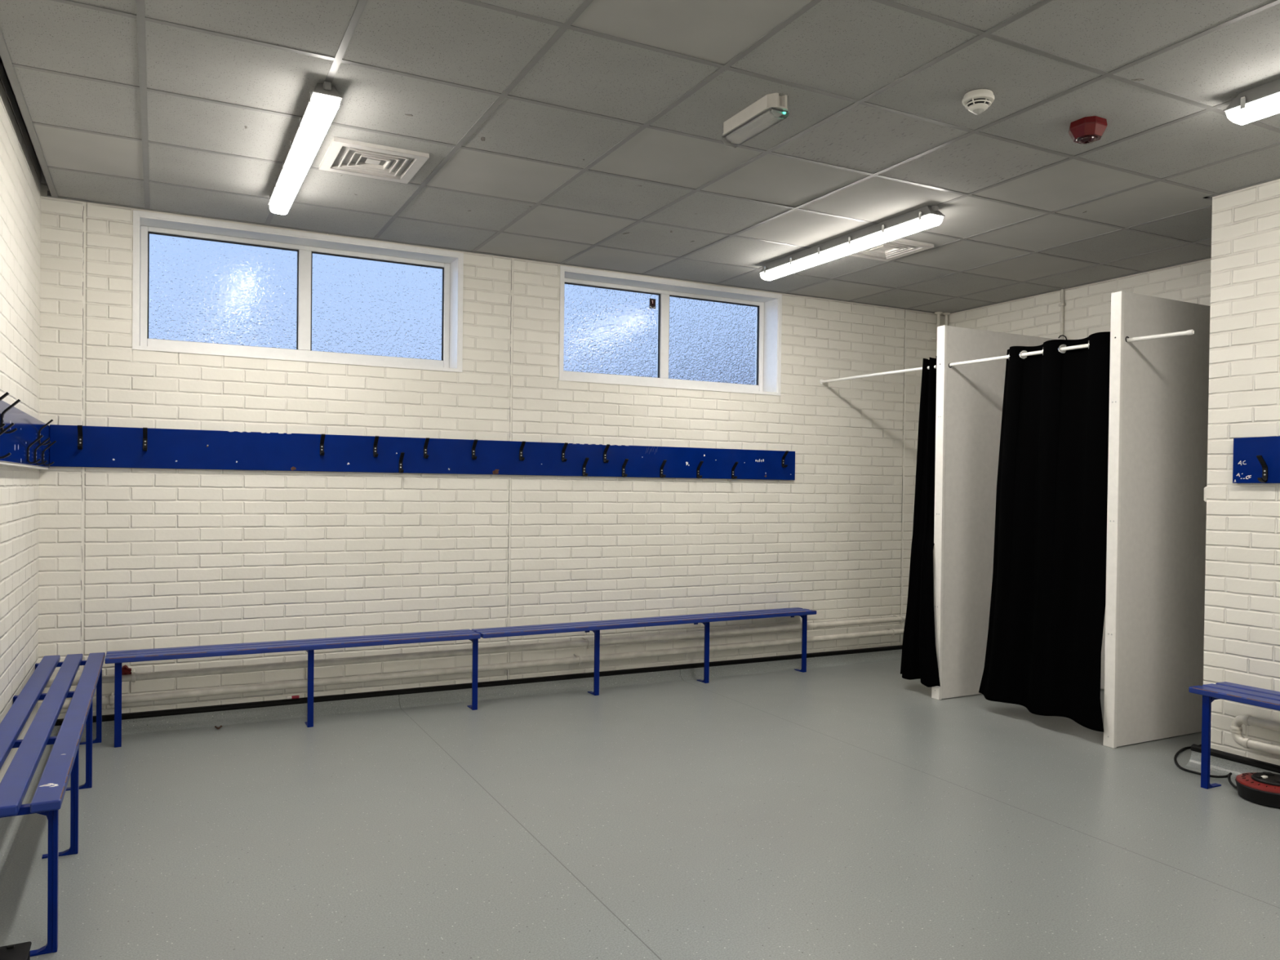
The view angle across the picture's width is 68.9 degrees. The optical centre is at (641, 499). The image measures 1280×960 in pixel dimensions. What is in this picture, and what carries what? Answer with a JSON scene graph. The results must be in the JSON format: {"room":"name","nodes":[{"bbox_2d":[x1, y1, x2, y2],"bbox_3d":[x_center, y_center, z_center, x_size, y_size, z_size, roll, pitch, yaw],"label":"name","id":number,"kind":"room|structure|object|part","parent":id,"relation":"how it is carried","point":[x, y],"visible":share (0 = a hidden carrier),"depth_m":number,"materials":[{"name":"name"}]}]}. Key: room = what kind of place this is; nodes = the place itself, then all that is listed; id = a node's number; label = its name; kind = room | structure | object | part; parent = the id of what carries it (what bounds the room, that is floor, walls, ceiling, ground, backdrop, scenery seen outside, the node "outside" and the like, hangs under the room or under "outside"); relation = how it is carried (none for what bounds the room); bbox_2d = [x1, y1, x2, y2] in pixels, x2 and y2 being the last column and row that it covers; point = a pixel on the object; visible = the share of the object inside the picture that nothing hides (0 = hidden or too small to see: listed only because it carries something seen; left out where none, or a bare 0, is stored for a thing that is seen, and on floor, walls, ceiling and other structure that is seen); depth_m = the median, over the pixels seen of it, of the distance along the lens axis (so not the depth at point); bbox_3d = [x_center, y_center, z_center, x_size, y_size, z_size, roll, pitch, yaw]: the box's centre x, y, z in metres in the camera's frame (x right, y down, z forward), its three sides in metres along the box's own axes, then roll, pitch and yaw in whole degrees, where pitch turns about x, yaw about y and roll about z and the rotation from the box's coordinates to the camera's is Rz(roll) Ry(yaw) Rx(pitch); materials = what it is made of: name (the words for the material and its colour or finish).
{"room":"changing room","nodes":[
{"label":"changing room","id":0,"kind":"room"},
{"bbox_2d":[0,58,40,782],"bbox_3d":[-1.688,-0.214,1.870,0.200,3.270,6.540,0,1,-27],"label":"wall","id":1,"kind":"structure","parent":0,"point":[20,166],"depth_m":4.07,"materials":[{"name":"brick"}]},
{"bbox_2d":[0,744,53,884],"bbox_3d":[-1.621,1.249,2.032,0.085,0.102,6.320,0,1,-27],"label":"baseboard","id":2,"kind":"structure","parent":1,"relation":"attached to","point":[11,827],"depth_m":3.59,"materials":[{"name":"grey plastic"}]},
{"bbox_2d":[0,391,56,469],"bbox_3d":[-2.037,-0.234,2.872,0.103,0.231,4.439,0,1,-27],"label":"board","id":3,"kind":"object","parent":1,"relation":"attached to","point":[24,439],"visible":1,"depth_m":3.83,"materials":[{"name":"blue paint"}]},
{"bbox_2d":[0,29,57,197],"bbox_3d":[-1.567,-1.523,2.006,0.030,0.032,6.310,0,1,-27],"label":"trim","id":4,"kind":"structure","parent":1,"relation":"attached to","point":[5,58],"depth_m":3.71,"materials":[{"name":"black metal"}]},
{"bbox_2d":[38,169,945,719],"bbox_3d":[-0.362,-0.248,6.385,6.715,3.270,0.250,0,1,-27],"label":"wall","id":5,"kind":"structure","parent":0,"point":[131,558],"depth_m":5.86,"materials":[{"name":"brick"}]},
{"bbox_2d":[132,209,463,372],"bbox_3d":[-1.973,-1.170,5.520,1.812,0.743,0.241,0,1,-27],"label":"window","id":6,"kind":"structure","parent":5,"relation":"in","point":[199,293],"depth_m":5.54,"materials":[{"name":"white plastic"}]},
{"bbox_3d":[-2.406,-1.190,5.400,0.795,0.595,0.006,0,1,-27],"label":"pane","id":7,"kind":"part","parent":6,"relation":"part of","materials":[{"name":"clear glass"}]},
{"bbox_3d":[-1.632,-1.185,5.802,0.809,0.595,0.006,0,1,-27],"label":"pane","id":8,"kind":"part","parent":6,"relation":"part of","materials":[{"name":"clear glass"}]},
{"bbox_2d":[49,424,795,479],"bbox_3d":[-0.942,-0.262,5.896,4.744,0.219,0.082,0,1,-27],"label":"board","id":9,"kind":"object","parent":5,"relation":"attached to","point":[75,446],"visible":1,"depth_m":5.62,"materials":[{"name":"blue wood"}]},
{"bbox_2d":[44,614,906,688],"bbox_3d":[-0.293,0.956,6.237,6.255,0.086,0.112,0,1,-27],"label":"pipe","id":10,"kind":"object","parent":5,"relation":"attached to","point":[134,677],"visible":0.97,"depth_m":5.75,"materials":[{"name":"white metal"}]},
{"bbox_2d":[121,665,131,675],"bbox_3d":[-2.729,0.902,4.935,0.064,0.044,0.061,0,1,-27],"label":"scrap","id":11,"kind":"object","parent":10,"relation":"on","point":[126,670],"visible":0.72,"depth_m":4.92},
{"bbox_2d":[49,644,902,740],"bbox_3d":[-0.302,1.218,6.252,6.315,0.102,0.085,0,1,-27],"label":"baseboard","id":12,"kind":"structure","parent":5,"relation":"attached to","point":[203,717],"depth_m":5.81,"materials":[{"name":"black plastic"}]},
{"bbox_2d":[286,695,299,698],"bbox_3d":[-2.013,1.147,5.395,0.065,0.018,0.018,0,1,-27],"label":"marker pen","id":13,"kind":"object","parent":12,"relation":"on","point":[291,696],"visible":1,"depth_m":5.39,"materials":[{"name":"plastic"}]},
{"bbox_2d":[61,627,903,709],"bbox_3d":[-0.294,1.064,6.239,6.255,0.102,0.112,0,1,-27],"label":"pipe","id":14,"kind":"object","parent":5,"relation":"attached to","point":[109,700],"visible":0.96,"depth_m":5.75,"materials":[{"name":"white metal"}]},
{"bbox_2d":[47,190,942,314],"bbox_3d":[-0.271,-1.555,6.246,6.275,0.032,0.020,0,1,-27],"label":"trim","id":15,"kind":"structure","parent":5,"relation":"attached to","point":[48,192],"depth_m":5.74,"materials":[{"name":"white metal"}]},
{"bbox_2d":[559,266,782,395],"bbox_3d":[0.199,-1.153,6.648,1.778,0.751,0.241,0,1,-27],"label":"window","id":16,"kind":"structure","parent":5,"relation":"in","point":[609,333],"depth_m":6.70,"materials":[{"name":"white plastic"}]},
{"bbox_3d":[-0.223,-1.172,6.534,0.785,0.603,0.006,0,1,-27],"label":"pane","id":17,"kind":"part","parent":16,"relation":"part of","materials":[{"name":"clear glass"}]},
{"bbox_2d":[649,297,655,308],"bbox_3d":[0.081,-1.399,6.683,0.050,0.070,0.002,0,1,-27],"label":"window sticker","id":18,"kind":"object","parent":16,"relation":"attached to","point":[652,301],"visible":1,"depth_m":6.68,"materials":[{"name":"brown paper"}]},
{"bbox_3d":[0.535,-1.167,6.928,0.787,0.603,0.006,0,1,-27],"label":"pane","id":19,"kind":"part","parent":16,"relation":"part of","materials":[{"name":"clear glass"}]},
{"bbox_2d":[931,311,942,568],"bbox_3d":[2.407,-0.292,7.638,0.082,2.467,0.070,0,1,-27],"label":"pipe","id":20,"kind":"object","parent":5,"relation":"attached to","point":[938,313],"visible":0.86,"depth_m":7.62,"materials":[{"name":"white metal"}]},
{"bbox_2d":[0,660,1279,959],"bbox_3d":[1.126,1.377,3.500,6.715,0.120,6.790,0,1,-27],"label":"floor","id":21,"kind":"structure","parent":0,"point":[854,811],"depth_m":3.58,"materials":[{"name":"grey plastic"}]},
{"bbox_2d":[0,941,31,959],"bbox_3d":[-1.685,1.255,2.352,0.211,0.082,0.391,0,1,-27],"label":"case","id":22,"kind":"object","parent":21,"relation":"on","point":[20,951],"visible":1,"depth_m":2.51,"materials":[{"name":"black plastic"}]},
{"bbox_2d":[0,652,105,956],"bbox_3d":[-2.345,1.045,3.670,0.302,0.456,2.560,0,1,-27],"label":"bench","id":23,"kind":"object","parent":21,"relation":"on","point":[63,761],"visible":0.98,"depth_m":3.33,"materials":[{"name":"blue paint"}]},
{"bbox_3d":[-1.681,1.079,2.668,0.024,0.427,0.032,0,1,-27],"label":"leg","id":24,"kind":"part","parent":23,"relation":"part of","materials":[{"name":"blue metal"}]},
{"bbox_3d":[-2.048,1.067,3.374,0.024,0.427,0.032,0,1,-27],"label":"leg","id":25,"kind":"part","parent":23,"relation":"part of","materials":[{"name":"blue metal"}]},
{"bbox_3d":[-2.426,1.054,4.101,0.024,0.427,0.032,0,1,-27],"label":"leg","id":26,"kind":"part","parent":23,"relation":"part of","materials":[{"name":"blue metal"}]},
{"bbox_3d":[-2.797,1.042,4.816,0.024,0.427,0.032,0,1,-27],"label":"leg","id":27,"kind":"part","parent":23,"relation":"part of","materials":[{"name":"blue metal"}]},
{"bbox_2d":[104,629,480,747],"bbox_3d":[-1.886,1.031,5.245,1.950,0.461,0.274,0,1,-28],"label":"bench","id":28,"kind":"object","parent":21,"relation":"on","point":[117,658],"visible":1,"depth_m":5.14,"materials":[{"name":"blue paint"}]},
{"bbox_3d":[-2.654,1.041,4.736,0.032,0.433,0.024,0,1,-28],"label":"leg","id":29,"kind":"part","parent":28,"relation":"part of","materials":[{"name":"blue metal"}]},
{"bbox_3d":[-1.833,1.046,5.172,0.032,0.433,0.024,0,1,-28],"label":"leg","id":30,"kind":"part","parent":28,"relation":"part of","materials":[{"name":"blue metal"}]},
{"bbox_3d":[-1.001,1.051,5.615,0.032,0.433,0.024,0,1,-28],"label":"leg","id":31,"kind":"part","parent":28,"relation":"part of","materials":[{"name":"blue metal"}]},
{"bbox_2d":[471,607,816,695],"bbox_3d":[0.117,1.043,6.320,2.575,0.461,0.216,0,1,-30],"label":"bench","id":32,"kind":"object","parent":21,"relation":"on","point":[596,626],"visible":0.98,"depth_m":6.23,"materials":[{"name":"blue paint"}]},
{"bbox_3d":[-0.290,1.055,6.050,0.032,0.433,0.024,0,1,-30],"label":"leg","id":33,"kind":"part","parent":32,"relation":"part of","materials":[{"name":"blue metal"}]},
{"bbox_3d":[0.453,1.059,6.473,0.032,0.433,0.024,0,1,-30],"label":"leg","id":34,"kind":"part","parent":32,"relation":"part of","materials":[{"name":"blue metal"}]},
{"bbox_3d":[1.204,1.064,6.902,0.032,0.433,0.024,0,1,-30],"label":"leg","id":35,"kind":"part","parent":32,"relation":"part of","materials":[{"name":"blue metal"}]},
{"bbox_2d":[931,324,1065,699],"bbox_3d":[2.490,0.093,6.340,1.282,2.418,0.068,0,1,-27],"label":"wall","id":36,"kind":"structure","parent":21,"relation":"on","point":[970,397],"depth_m":6.12,"materials":[{"name":"white laminate"}]},
{"bbox_3d":[1.933,0.089,6.051,0.025,2.418,0.067,0,1,-27],"label":"edge post","id":37,"kind":"part","parent":36,"relation":"part of","materials":[{"name":"white wood"}]},
{"bbox_2d":[819,329,1194,384],"bbox_3d":[2.063,-0.864,5.881,0.051,0.057,2.858,0,1,-28],"label":"curtain rod","id":38,"kind":"object","parent":36,"relation":"attached to","point":[1188,332],"visible":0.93,"depth_m":5.66,"materials":[{"name":"white metal"}]},
{"bbox_2d":[900,355,940,687],"bbox_3d":[1.875,0.145,6.196,0.118,2.160,0.453,0,1,-27],"label":"curtain","id":39,"kind":"object","parent":38,"relation":"hanging from","point":[918,656],"visible":0.91,"depth_m":6.19,"materials":[{"name":"black fabric"}]},
{"bbox_2d":[978,331,1110,732],"bbox_3d":[2.309,0.165,5.384,0.112,2.144,0.952,0,1,-25],"label":"curtain","id":40,"kind":"object","parent":38,"relation":"hanging from","point":[1044,646],"visible":0.99,"depth_m":5.31,"materials":[{"name":"black fabric"}]},
{"bbox_2d":[1102,290,1210,748],"bbox_3d":[3.062,0.115,5.238,1.282,2.412,0.064,0,1,-27],"label":"wall","id":41,"kind":"structure","parent":21,"relation":"on","point":[1159,388],"depth_m":5.07,"materials":[{"name":"white laminate"}]},
{"bbox_3d":[2.506,0.111,4.949,0.025,2.412,0.063,0,1,-27],"label":"edge post","id":42,"kind":"part","parent":41,"relation":"part of","materials":[{"name":"white wood"}]},
{"bbox_2d":[1173,744,1279,808],"bbox_3d":[2.851,1.272,4.584,0.409,0.108,1.210,1,1,14],"label":"cable reel","id":43,"kind":"object","parent":21,"relation":"on","point":[1263,788],"visible":0.94,"depth_m":4.09,"materials":[{"name":"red plastic"}]},
{"bbox_2d":[1262,772,1274,775],"bbox_3d":[2.806,1.229,4.175,0.035,0.005,0.035,1,1,11],"label":"socket","id":44,"kind":"object","parent":43,"relation":"attached to","point":[1264,773],"depth_m":4.17,"materials":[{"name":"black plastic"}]},
{"bbox_2d":[1188,681,1279,789],"bbox_3d":[3.125,1.113,3.568,0.342,0.455,1.900,0,1,-27],"label":"bench","id":45,"kind":"object","parent":21,"relation":"on","point":[1260,697],"visible":1,"depth_m":4.26,"materials":[{"name":"blue paint"}]},
{"bbox_3d":[2.591,1.113,4.280,0.024,0.427,0.032,0,1,-27],"label":"leg","id":46,"kind":"part","parent":45,"relation":"part of","materials":[{"name":"blue metal"}]},
{"bbox_2d":[0,0,1279,312],"bbox_3d":[1.198,-1.504,3.455,6.260,0.023,6.332,0,1,-27],"label":"ceiling","id":47,"kind":"structure","parent":0,"point":[588,133],"depth_m":3.74,"materials":[{"name":"tile"}]},
{"bbox_2d":[267,80,342,214],"bbox_3d":[-1.493,-1.484,4.074,0.107,0.101,1.540,0,1,-27],"label":"strip light","id":48,"kind":"object","parent":47,"relation":"attached to","point":[323,104],"visible":1,"depth_m":3.79,"materials":[{"name":"grey plastic"}]},
{"bbox_2d":[319,137,429,183],"bbox_3d":[-1.211,-1.584,4.213,0.406,0.141,0.406,0,1,-27],"label":"ceiling vent","id":49,"kind":"object","parent":47,"relation":"in","point":[371,168],"visible":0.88,"depth_m":4.19,"materials":[{"name":"white metal"}]},
{"bbox_3d":[-1.212,-1.523,4.214,0.060,0.003,0.060,0,1,-27],"label":"plate","id":50,"kind":"part","parent":49,"relation":"part of","materials":[{"name":"white metal"}]},
{"bbox_2d":[721,93,789,147],"bbox_3d":[0.439,-1.465,3.628,0.098,0.084,0.366,0,1,-27],"label":"emergency light","id":51,"kind":"object","parent":47,"relation":"attached to","point":[771,109],"visible":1,"depth_m":3.57,"materials":[{"name":"grey plastic"}]},
{"bbox_2d":[759,204,945,280],"bbox_3d":[1.163,-1.467,5.443,0.107,0.101,1.520,0,1,-27],"label":"strip light","id":52,"kind":"object","parent":47,"relation":"attached to","point":[926,217],"visible":1,"depth_m":5.27,"materials":[{"name":"grey plastic"}]},
{"bbox_2d":[847,238,933,261],"bbox_3d":[1.464,-1.567,5.620,0.406,0.141,0.406,0,1,-27],"label":"ceiling vent","id":53,"kind":"object","parent":47,"relation":"in","point":[883,254],"visible":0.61,"depth_m":5.63,"materials":[{"name":"white metal"}]},
{"bbox_3d":[1.463,-1.506,5.620,0.060,0.003,0.060,0,1,-27],"label":"plate","id":54,"kind":"part","parent":53,"relation":"part of","materials":[{"name":"white metal"}]},
{"bbox_2d":[961,88,995,115],"bbox_3d":[1.243,-1.455,3.445,0.114,0.072,0.114,0,1,-27],"label":"smoke detector","id":55,"kind":"object","parent":47,"relation":"attached to","point":[976,101],"visible":1,"depth_m":3.41,"materials":[{"name":"white plastic"}]},
{"bbox_2d":[1068,115,1107,144],"bbox_3d":[1.768,-1.451,3.698,0.124,0.082,0.124,0,1,-27],"label":"fire alarm","id":56,"kind":"object","parent":47,"relation":"attached to","point":[1086,130],"visible":1,"depth_m":3.66,"materials":[{"name":"red plastic"}]},
{"bbox_2d":[1223,78,1279,124],"bbox_3d":[2.540,-1.421,2.792,0.107,0.101,1.515,0,1,-27],"label":"strip light","id":57,"kind":"object","parent":47,"relation":"attached to","point":[1262,101],"visible":1,"depth_m":3.36,"materials":[{"name":"grey plastic"}]},
{"bbox_2d":[1225,93,1279,124],"bbox_3d":[2.540,-1.393,2.792,0.088,0.046,1.507,0,1,-27],"label":"diffuser","id":58,"kind":"object","parent":57,"relation":"attached to","point":[1263,105],"depth_m":3.36,"materials":[{"name":"white plastic"}]},
{"bbox_2d":[947,257,1211,689],"bbox_3d":[4.047,-0.179,4.962,0.200,3.270,6.340,0,1,-27],"label":"wall","id":59,"kind":"structure","parent":0,"point":[1087,308],"depth_m":6.57,"materials":[{"name":"brick"}]},
{"bbox_2d":[942,312,951,325],"bbox_3d":[2.480,-0.291,7.665,0.082,2.467,0.070,0,1,-27],"label":"pipe","id":60,"kind":"object","parent":59,"relation":"attached to","point":[946,314],"visible":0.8,"depth_m":7.64,"materials":[{"name":"white metal"}]},
{"bbox_2d":[1057,288,1066,339],"bbox_3d":[3.015,-0.753,6.710,0.028,1.513,0.046,0,1,-27],"label":"conduit","id":61,"kind":"object","parent":59,"relation":"attached to","point":[1062,304],"visible":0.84,"depth_m":6.70,"materials":[{"name":"beige paint"}]},
{"bbox_2d":[950,256,1211,313],"bbox_3d":[3.965,-1.474,4.880,0.024,0.003,6.310,0,1,-27],"label":"trim","id":62,"kind":"structure","parent":59,"relation":"attached to","point":[1211,256],"depth_m":6.49,"materials":[{"name":"white metal"}]},
{"bbox_2d":[1077,337,1105,688],"bbox_3d":[3.339,0.091,6.080,0.024,2.428,1.169,0,1,-27],"label":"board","id":63,"kind":"object","parent":59,"relation":"attached to","point":[1102,674],"visible":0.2,"depth_m":6.38,"materials":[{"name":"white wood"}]},
{"bbox_2d":[1203,178,1279,765],"bbox_3d":[3.649,-0.224,3.115,0.150,3.150,3.430,0,1,-27],"label":"wall","id":64,"kind":"structure","parent":0,"point":[1242,615],"depth_m":4.45,"materials":[{"name":"brick"}]},
{"bbox_2d":[1204,486,1206,502],"bbox_3d":[2.829,-0.023,4.640,0.078,0.076,0.026,0,1,-27],"label":"switch box","id":65,"kind":"object","parent":64,"relation":"attached to","point":[1205,487],"visible":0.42,"depth_m":4.62,"materials":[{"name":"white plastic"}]},
{"bbox_2d":[1183,743,1279,780],"bbox_3d":[3.517,1.299,3.096,0.085,0.102,3.472,0,1,-27],"label":"baseboard","id":66,"kind":"structure","parent":64,"relation":"attached to","point":[1221,763],"depth_m":4.48,"materials":[{"name":"grey plastic"}]},
{"bbox_2d":[1203,177,1279,199],"bbox_3d":[3.646,-1.458,3.109,0.174,0.003,3.460,0,1,-27],"label":"trim","id":67,"kind":"structure","parent":64,"relation":"attached to","point":[1209,197],"depth_m":4.45,"materials":[{"name":"white metal"}]},
{"bbox_2d":[1230,714,1279,755],"bbox_3d":[3.285,1.107,3.532,0.050,0.158,2.065,0,1,-27],"label":"pipe","id":68,"kind":"object","parent":64,"relation":"attached to","point":[1236,728],"visible":1,"depth_m":4.34,"materials":[{"name":"white metal"}]},
{"bbox_2d":[1232,435,1279,483],"bbox_3d":[3.252,-0.169,3.620,0.088,0.216,1.890,0,1,-27],"label":"board","id":69,"kind":"object","parent":64,"relation":"attached to","point":[1256,460],"visible":1,"depth_m":4.37,"materials":[{"name":"blue paint"}]}
]}

